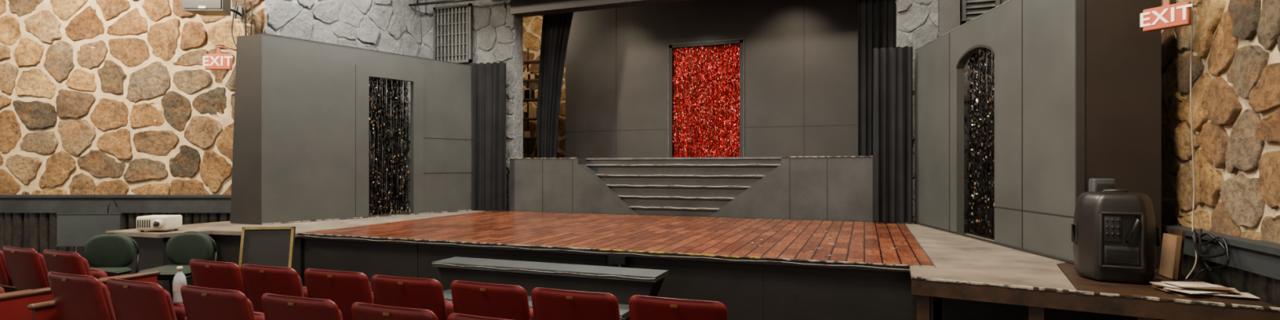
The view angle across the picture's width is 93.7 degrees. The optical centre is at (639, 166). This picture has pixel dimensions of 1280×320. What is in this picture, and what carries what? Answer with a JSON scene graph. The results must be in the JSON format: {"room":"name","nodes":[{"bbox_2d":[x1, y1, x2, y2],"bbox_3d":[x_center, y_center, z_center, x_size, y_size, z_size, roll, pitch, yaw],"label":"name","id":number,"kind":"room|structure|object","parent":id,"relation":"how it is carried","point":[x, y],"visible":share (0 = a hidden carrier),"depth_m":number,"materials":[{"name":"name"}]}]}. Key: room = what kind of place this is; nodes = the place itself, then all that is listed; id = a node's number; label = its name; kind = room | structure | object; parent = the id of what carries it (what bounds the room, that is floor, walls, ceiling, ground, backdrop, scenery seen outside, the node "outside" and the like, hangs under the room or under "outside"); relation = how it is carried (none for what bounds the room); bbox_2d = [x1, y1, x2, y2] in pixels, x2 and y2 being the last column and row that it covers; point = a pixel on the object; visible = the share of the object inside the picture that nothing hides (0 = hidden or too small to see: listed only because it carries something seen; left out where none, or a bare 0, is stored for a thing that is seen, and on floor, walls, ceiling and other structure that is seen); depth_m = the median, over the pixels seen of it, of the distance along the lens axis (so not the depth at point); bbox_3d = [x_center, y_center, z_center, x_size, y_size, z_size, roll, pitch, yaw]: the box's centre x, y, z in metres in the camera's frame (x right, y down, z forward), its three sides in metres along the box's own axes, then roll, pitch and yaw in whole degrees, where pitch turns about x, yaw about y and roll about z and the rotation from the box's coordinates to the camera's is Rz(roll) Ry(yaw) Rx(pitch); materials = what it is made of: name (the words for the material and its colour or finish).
{"room":"theater auditorium","nodes":[
{"label":"theater auditorium","id":0,"kind":"room"},
{"bbox_2d":[0,0,266,194],"bbox_3d":[-9.720,-2.130,9.493,7.743,5.508,0.325,0,0,0],"label":"wall","id":1,"kind":"structure","parent":0,"point":[97,96],"depth_m":9.38,"materials":[{"name":"beige stone"}]},
{"bbox_2d":[0,194,231,267],"bbox_3d":[-9.780,1.038,9.370,7.633,1.205,0.360,0,0,0],"label":"wainscoting","id":2,"kind":"structure","parent":1,"relation":"attached to","point":[26,220],"depth_m":9.22,"materials":[{"name":"grey wood"}]},
{"bbox_2d":[182,0,243,18],"bbox_3d":[-6.227,-2.390,8.921,0.560,0.340,0.816,0,0,-2],"label":"wall speaker","id":3,"kind":"object","parent":1,"relation":"attached to","point":[202,7],"visible":1,"depth_m":8.54,"materials":[{"name":"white plastic"}]},
{"bbox_2d":[231,0,253,47],"bbox_3d":[-6.099,-1.120,9.270,0.420,3.081,0.053,0,0,0],"label":"hanging cable","id":4,"kind":"object","parent":3,"relation":"hanging from","point":[244,3],"visible":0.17,"depth_m":9.26,"materials":[{"name":"black plastic"}]},
{"bbox_2d":[202,45,232,70],"bbox_3d":[-6.352,-1.640,9.112,0.429,0.355,0.193,0,0,-4],"label":"exit sign","id":5,"kind":"object","parent":1,"relation":"attached to","point":[218,61],"visible":1,"depth_m":9.02,"materials":[{"name":"red plastic"}]},
{"bbox_2d":[264,0,422,210],"bbox_3d":[-5.267,-1.611,10.924,0.330,6.544,3.302,0,0,25],"label":"wall","id":6,"kind":"structure","parent":0,"point":[392,26],"depth_m":11.01,"materials":[{"name":"grey stone"}]},
{"bbox_2d":[489,0,506,1],"bbox_3d":[0.625,-3.320,10.095,7.100,0.480,0.450,0,0,21],"label":"header beam","id":7,"kind":"structure","parent":0,"point":[490,0],"depth_m":11.12,"materials":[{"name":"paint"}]},
{"bbox_2d":[523,15,739,158],"bbox_3d":[1.258,-2.111,14.781,14.038,5.569,0.328,0,0,21],"label":"wall","id":8,"kind":"structure","parent":0,"point":[532,25],"depth_m":15.96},
{"bbox_2d":[419,0,1008,225],"bbox_3d":[0.677,-1.606,10.503,11.147,6.552,0.450,0,0,21],"label":"wall","id":9,"kind":"structure","parent":0,"point":[497,26],"depth_m":11.56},
{"bbox_2d":[433,3,472,62],"bbox_3d":[-3.736,-2.635,11.966,0.900,1.150,0.060,0,0,21],"label":"air vent","id":10,"kind":"object","parent":9,"relation":"in","point":[452,24],"visible":0.91,"depth_m":11.96,"materials":[{"name":"metal"}]},
{"bbox_2d":[936,0,959,38],"bbox_3d":[4.537,-3.060,8.809,0.310,3.400,0.160,0,0,21],"label":"vent duct","id":11,"kind":"object","parent":9,"relation":"attached to","point":[948,11],"visible":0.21,"depth_m":8.76,"materials":[{"name":"metal"}]},
{"bbox_2d":[961,0,999,24],"bbox_3d":[4.947,-2.670,8.720,0.480,1.180,0.060,0,0,21],"label":"air vent","id":12,"kind":"object","parent":9,"relation":"in","point":[971,9],"visible":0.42,"depth_m":8.75,"materials":[{"name":"metal"}]},
{"bbox_2d":[933,296,941,319],"bbox_3d":[-4.362,1.690,8.037,20.200,0.100,18.000,0,0,21],"label":"floor","id":13,"kind":"structure","parent":0,"point":[936,300],"depth_m":6.96,"materials":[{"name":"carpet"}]},
{"bbox_2d":[0,250,13,286],"bbox_3d":[-6.598,1.211,6.218,0.716,0.858,0.434,0,0,22],"label":"seat","id":14,"kind":"object","parent":13,"relation":"on","point":[5,278],"visible":0.23,"depth_m":6.02,"materials":[{"name":"red leather"}]},
{"bbox_2d":[0,284,31,294],"bbox_3d":[-5.540,1.211,5.021,0.716,0.858,0.434,0,0,22],"label":"seat","id":15,"kind":"object","parent":13,"relation":"on","point":[3,289],"visible":0.2,"depth_m":5.07,"materials":[{"name":"red leather"}]},
{"bbox_2d":[2,245,49,291],"bbox_3d":[-5.962,1.211,5.979,0.716,0.858,0.434,0,0,22],"label":"seat","id":16,"kind":"object","parent":13,"relation":"on","point":[27,268],"visible":0.52,"depth_m":5.79,"materials":[{"name":"red leather"}]},
{"bbox_2d":[0,287,53,319],"bbox_3d":[-5.090,1.335,4.946,0.070,0.610,0.560,0,0,21],"label":"end panel","id":17,"kind":"object","parent":13,"relation":"on","point":[13,306],"visible":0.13,"depth_m":4.92,"materials":[{"name":"red wood"}]},
{"bbox_2d":[26,291,109,319],"bbox_3d":[-4.456,1.335,4.730,0.070,0.610,0.560,0,0,21],"label":"end panel","id":18,"kind":"object","parent":13,"relation":"on","point":[46,310],"visible":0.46,"depth_m":4.54,"materials":[{"name":"red wood"}]},
{"bbox_2d":[47,271,115,319],"bbox_3d":[-4.097,1.211,4.547,0.716,0.858,0.434,0,0,21],"label":"seat","id":19,"kind":"object","parent":13,"relation":"on","point":[75,297],"visible":0.76,"depth_m":4.37,"materials":[{"name":"red leather"}]},
{"bbox_2d":[42,248,127,279],"bbox_3d":[-5.325,1.211,5.741,0.716,0.858,0.434,0,0,22],"label":"seat","id":20,"kind":"object","parent":13,"relation":"on","point":[57,261],"visible":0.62,"depth_m":5.56,"materials":[{"name":"red leather"}]},
{"bbox_2d":[55,199,121,252],"bbox_3d":[-7.400,1.037,8.076,0.820,1.206,0.450,0,0,-2],"label":"stand","id":21,"kind":"object","parent":13,"relation":"on","point":[73,229],"visible":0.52,"depth_m":8.03,"materials":[{"name":"black metal"}]},
{"bbox_2d":[84,232,139,275],"bbox_3d":[-6.071,1.191,6.688,0.570,0.861,0.564,0,0,-4],"label":"chair","id":22,"kind":"object","parent":13,"relation":"on","point":[108,251],"visible":0.58,"depth_m":6.86,"materials":[{"name":"fabric"}]},
{"bbox_2d":[97,270,160,290],"bbox_3d":[-4.873,1.335,5.697,0.070,0.610,0.560,0,0,21],"label":"armrest","id":23,"kind":"object","parent":13,"relation":"on","point":[151,276],"visible":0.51,"depth_m":5.78,"materials":[{"name":"red wood"}]},
{"bbox_2d":[106,277,186,319],"bbox_3d":[-3.431,1.211,4.295,0.716,0.858,0.434,0,0,22],"label":"seat","id":24,"kind":"object","parent":13,"relation":"on","point":[131,300],"visible":0.88,"depth_m":4.11,"materials":[{"name":"red leather"}]},
{"bbox_2d":[172,266,186,303],"bbox_3d":[-3.302,0.847,4.304,0.080,0.262,0.080,0,0,21],"label":"water bottle","id":25,"kind":"object","parent":24,"relation":"on","point":[180,279],"visible":0.86,"depth_m":4.27,"materials":[{"name":"plastic"}]},
{"bbox_2d":[137,231,217,304],"bbox_3d":[-5.291,1.191,6.856,0.570,0.861,0.564,0,0,0],"label":"chair","id":26,"kind":"object","parent":13,"relation":"on","point":[183,247],"visible":0.61,"depth_m":7.03,"materials":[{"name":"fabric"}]},
{"bbox_2d":[189,258,245,295],"bbox_3d":[-3.487,1.211,5.148,0.716,0.858,0.434,0,0,22],"label":"seat","id":27,"kind":"object","parent":13,"relation":"on","point":[205,273],"visible":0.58,"depth_m":4.95,"materials":[{"name":"red leather"}]},
{"bbox_2d":[180,284,265,319],"bbox_3d":[-2.715,1.211,4.045,0.716,0.858,0.434,0,0,21],"label":"seat","id":28,"kind":"object","parent":13,"relation":"on","point":[199,303],"visible":0.94,"depth_m":3.86,"materials":[{"name":"red leather"}]},
{"bbox_2d":[238,226,295,268],"bbox_3d":[-4.292,1.168,6.974,0.560,0.953,0.447,0,0,-8],"label":"picture frame","id":29,"kind":"object","parent":13,"relation":"on","point":[273,246],"visible":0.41,"depth_m":6.89,"materials":[{"name":"gold metal"}]},
{"bbox_2d":[240,263,308,312],"bbox_3d":[-2.886,1.211,4.902,0.716,0.858,0.434,0,0,21],"label":"seat","id":30,"kind":"object","parent":13,"relation":"on","point":[258,280],"visible":0.63,"depth_m":4.73,"materials":[{"name":"red leather"}]},
{"bbox_2d":[105,208,487,293],"bbox_3d":[-4.884,1.240,9.716,2.545,0.800,5.020,0,0,21],"label":"apron","id":31,"kind":"object","parent":13,"relation":"on","point":[152,244],"visible":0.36,"depth_m":7.88,"materials":[{"name":"wood"}]},
{"bbox_2d":[136,214,182,231],"bbox_3d":[-6.256,0.738,7.792,0.390,0.200,0.345,0,0,0],"label":"projector","id":32,"kind":"object","parent":31,"relation":"on","point":[163,223],"visible":1,"depth_m":7.67,"materials":[{"name":"beige plastic"}]},
{"bbox_2d":[230,32,473,224],"bbox_3d":[-4.459,-0.548,9.992,3.866,2.767,0.630,0,0,-43],"label":"stage flat wall","id":33,"kind":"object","parent":31,"relation":"on","point":[300,144],"visible":1,"depth_m":9.39,"materials":[{"name":"grey paint"}]},
{"bbox_2d":[368,76,408,215],"bbox_3d":[-4.328,-0.350,10.283,0.095,2.320,0.779,0,0,40],"label":"curtain","id":34,"kind":"object","parent":33,"relation":"hanging from","point":[393,190],"visible":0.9,"depth_m":10.29,"materials":[{"name":"fabric"}]},
{"bbox_2d":[261,293,342,319],"bbox_3d":[-2.012,1.211,3.786,0.716,0.858,0.434,0,0,20],"label":"seat","id":35,"kind":"object","parent":13,"relation":"on","point":[275,307],"visible":1,"depth_m":3.59,"materials":[{"name":"red leather"}]},
{"bbox_2d":[304,268,374,319],"bbox_3d":[-2.250,1.211,4.693,0.716,0.858,0.434,0,0,19],"label":"seat","id":36,"kind":"object","parent":13,"relation":"on","point":[344,288],"visible":0.71,"depth_m":4.51,"materials":[{"name":"red leather"}]},
{"bbox_2d":[351,302,438,319],"bbox_3d":[-1.335,1.211,3.537,0.716,0.858,0.434,0,0,21],"label":"seat","id":37,"kind":"object","parent":13,"relation":"on","point":[360,311],"visible":1,"depth_m":3.35,"materials":[{"name":"red leather"}]},
{"bbox_2d":[371,274,453,319],"bbox_3d":[-1.613,1.211,4.425,0.716,0.858,0.434,0,0,20],"label":"seat","id":38,"kind":"object","parent":13,"relation":"on","point":[388,291],"visible":0.73,"depth_m":4.24,"materials":[{"name":"red leather"}]},
{"bbox_2d":[447,312,511,319],"bbox_3d":[-0.695,1.211,3.279,0.716,0.858,0.434,0,0,21],"label":"seat","id":39,"kind":"object","parent":13,"relation":"on","point":[454,316],"visible":1,"depth_m":3.16,"materials":[{"name":"red leather"}]},
{"bbox_2d":[450,280,533,319],"bbox_3d":[-0.968,1.211,4.202,0.716,0.858,0.434,0,0,22],"label":"seat","id":40,"kind":"object","parent":13,"relation":"on","point":[502,301],"visible":0.87,"depth_m":4.02,"materials":[{"name":"red leather"}]},
{"bbox_2d":[431,257,668,319],"bbox_3d":[-1.034,1.300,5.486,2.381,0.680,1.048,0,0,21],"label":"bench","id":41,"kind":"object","parent":13,"relation":"on","point":[624,283],"depth_m":5.63,"materials":[{"name":"paint"}]},
{"bbox_2d":[531,287,625,319],"bbox_3d":[-0.365,1.211,3.962,0.716,0.858,0.434,0,0,21],"label":"seat","id":42,"kind":"object","parent":13,"relation":"on","point":[548,304],"visible":1,"depth_m":3.78,"materials":[{"name":"red leather"}]},
{"bbox_2d":[297,210,934,319],"bbox_3d":[-0.195,1.239,8.259,7.250,0.802,4.194,0,0,21],"label":"stage platform","id":43,"kind":"object","parent":13,"relation":"on","point":[709,259],"visible":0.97,"depth_m":6.54,"materials":[{"name":"brown wood"}]},
{"bbox_2d":[472,61,506,210],"bbox_3d":[-2.832,-0.576,11.327,0.684,2.792,0.105,0,0,15],"label":"drape","id":44,"kind":"object","parent":43,"relation":"on","point":[489,80],"visible":1,"depth_m":11.33,"materials":[{"name":"black fabric"}]},
{"bbox_2d":[608,255,626,266],"bbox_3d":[-0.215,0.945,6.027,0.203,0.104,0.055,0,0,30],"label":"outlet","id":45,"kind":"object","parent":43,"relation":"attached to","point":[614,260],"visible":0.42,"depth_m":6.00,"materials":[{"name":"black metal"}]},
{"bbox_2d":[751,230,889,256],"bbox_3d":[1.885,0.838,6.767,1.397,0.002,2.249,0,0,-7],"label":"floor","id":46,"kind":"structure","parent":43,"relation":"on","point":[776,230],"depth_m":6.29,"materials":[{"name":"brown wood"}]},
{"bbox_2d":[872,45,912,222],"bbox_3d":[3.727,-0.476,8.854,0.540,2.592,0.099,0,0,21],"label":"drape","id":47,"kind":"object","parent":43,"relation":"on","point":[892,68],"visible":1,"depth_m":8.85,"materials":[{"name":"black fabric"}]},
{"bbox_2d":[628,294,728,319],"bbox_3d":[0.275,1.211,3.733,0.716,0.858,0.434,0,0,21],"label":"seat","id":48,"kind":"object","parent":13,"relation":"on","point":[641,307],"visible":1,"depth_m":3.55,"materials":[{"name":"red leather"}]},
{"bbox_2d":[510,155,896,222],"bbox_3d":[0.751,0.739,12.359,12.150,1.803,4.122,0,0,21],"label":"stage platform","id":49,"kind":"object","parent":13,"relation":"on","point":[809,188],"visible":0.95,"depth_m":10.30,"materials":[{"name":"paint"}]},
{"bbox_2d":[523,47,539,158],"bbox_3d":[-2.776,-1.512,14.276,1.400,2.697,0.400,0,0,21],"label":"shelf","id":50,"kind":"object","parent":49,"relation":"on","point":[529,94],"visible":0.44,"depth_m":14.08,"materials":[{"name":"brown wood"}]},
{"bbox_2d":[537,12,573,157],"bbox_3d":[-1.679,-1.726,12.053,0.887,3.092,0.136,0,0,21],"label":"drape","id":51,"kind":"object","parent":49,"relation":"on","point":[556,28],"visible":0.89,"depth_m":12.09,"materials":[{"name":"black fabric"}]},
{"bbox_2d":[565,0,857,158],"bbox_3d":[1.418,-2.213,12.316,6.570,4.094,0.134,0,0,21],"label":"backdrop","id":52,"kind":"structure","parent":49,"relation":"on","point":[798,59],"depth_m":12.11,"materials":[{"name":"paint"}]},
{"bbox_2d":[672,44,739,157],"bbox_3d":[1.359,-1.325,12.345,1.413,2.290,0.090,0,0,21],"label":"curtain","id":53,"kind":"object","parent":52,"relation":"hanging from","point":[714,89],"visible":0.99,"depth_m":12.35,"materials":[{"name":"fabric"}]},
{"bbox_2d":[857,0,896,155],"bbox_3d":[3.960,-1.876,9.948,0.650,3.392,0.119,0,0,21],"label":"drape","id":54,"kind":"object","parent":49,"relation":"on","point":[877,19],"visible":0.48,"depth_m":10.00,"materials":[{"name":"black fabric"}]},
{"bbox_2d":[904,222,1279,319],"bbox_3d":[3.791,1.239,6.310,2.014,0.802,5.224,0,0,21],"label":"apron","id":55,"kind":"object","parent":13,"relation":"on","point":[974,279],"visible":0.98,"depth_m":4.46,"materials":[{"name":"wood"}]},
{"bbox_2d":[913,0,1161,267],"bbox_3d":[3.949,-1.343,6.906,0.586,4.355,3.956,0,0,-2],"label":"stage flat wall","id":56,"kind":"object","parent":55,"relation":"on","point":[1077,83],"visible":0.88,"depth_m":5.62,"materials":[{"name":"paint"}]},
{"bbox_2d":[967,47,994,238],"bbox_3d":[4.058,-0.300,6.999,0.091,2.220,0.931,0,0,5],"label":"curtain","id":57,"kind":"object","parent":56,"relation":"hanging from","point":[975,144],"visible":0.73,"depth_m":7.11,"materials":[{"name":"fabric"}]},
{"bbox_2d":[1071,188,1160,284],"bbox_3d":[3.527,0.499,4.445,0.533,0.673,0.432,0,0,28],"label":"speaker","id":58,"kind":"object","parent":55,"relation":"on","point":[1113,230],"visible":1,"depth_m":4.32},
{"bbox_2d":[1088,177,1115,191],"bbox_3d":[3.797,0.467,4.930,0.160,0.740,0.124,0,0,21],"label":"equipment case","id":59,"kind":"object","parent":58,"relation":"on","point":[1095,184],"visible":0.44,"depth_m":4.88,"materials":[{"name":"black plastic"}]},
{"bbox_2d":[1159,228,1185,279],"bbox_3d":[4.030,0.657,4.546,0.086,0.358,0.240,0,0,21],"label":"leaning boards","id":60,"kind":"object","parent":55,"relation":"on","point":[1173,242],"visible":1,"depth_m":4.49,"materials":[{"name":"wood"}]},
{"bbox_2d":[1151,281,1260,298],"bbox_3d":[3.707,0.811,3.959,0.500,0.055,0.392,0,0,21],"label":"paper stack","id":61,"kind":"object","parent":55,"relation":"on","point":[1192,289],"visible":1,"depth_m":3.91,"materials":[{"name":"paper"}]},
{"bbox_2d":[1161,0,1279,244],"bbox_3d":[3.843,-2.113,2.832,0.325,5.561,12.052,0,0,21],"label":"wall","id":62,"kind":"structure","parent":0,"point":[1236,47],"depth_m":4.43,"materials":[{"name":"brown stone"}]},
{"bbox_2d":[1140,0,1192,32],"bbox_3d":[4.094,-1.205,4.623,0.193,0.295,0.319,0,0,-28],"label":"exit sign","id":63,"kind":"object","parent":62,"relation":"attached to","point":[1169,15],"visible":1,"depth_m":4.58,"materials":[{"name":"red plastic"}]},
{"bbox_2d":[1185,0,1229,281],"bbox_3d":[4.121,-0.765,4.385,0.211,3.191,0.814,0,0,39],"label":"hanging cable","id":64,"kind":"object","parent":62,"relation":"hanging from","point":[1196,241],"visible":0.98,"depth_m":4.41,"materials":[{"name":"white plastic"}]},
{"bbox_2d":[1161,222,1279,306],"bbox_3d":[3.747,1.067,2.827,0.360,1.145,11.920,0,0,21],"label":"wainscoting","id":65,"kind":"structure","parent":62,"relation":"attached to","point":[1253,267],"depth_m":4.11,"materials":[{"name":"wood"}]},
{"bbox_3d":[-4.362,-4.910,8.036,20.200,0.100,18.000,0,0,20],"label":"ceiling","id":66,"kind":"structure","parent":0,"visible":0},
{"bbox_2d":[408,0,475,6],"bbox_3d":[-3.663,-4.008,11.619,2.001,1.705,0.050,0,0,21],"label":"pipe","id":67,"kind":"object","parent":66,"relation":"hanging from","point":[448,1],"visible":1,"depth_m":11.72,"materials":[{"name":"black metal"}]}
]}

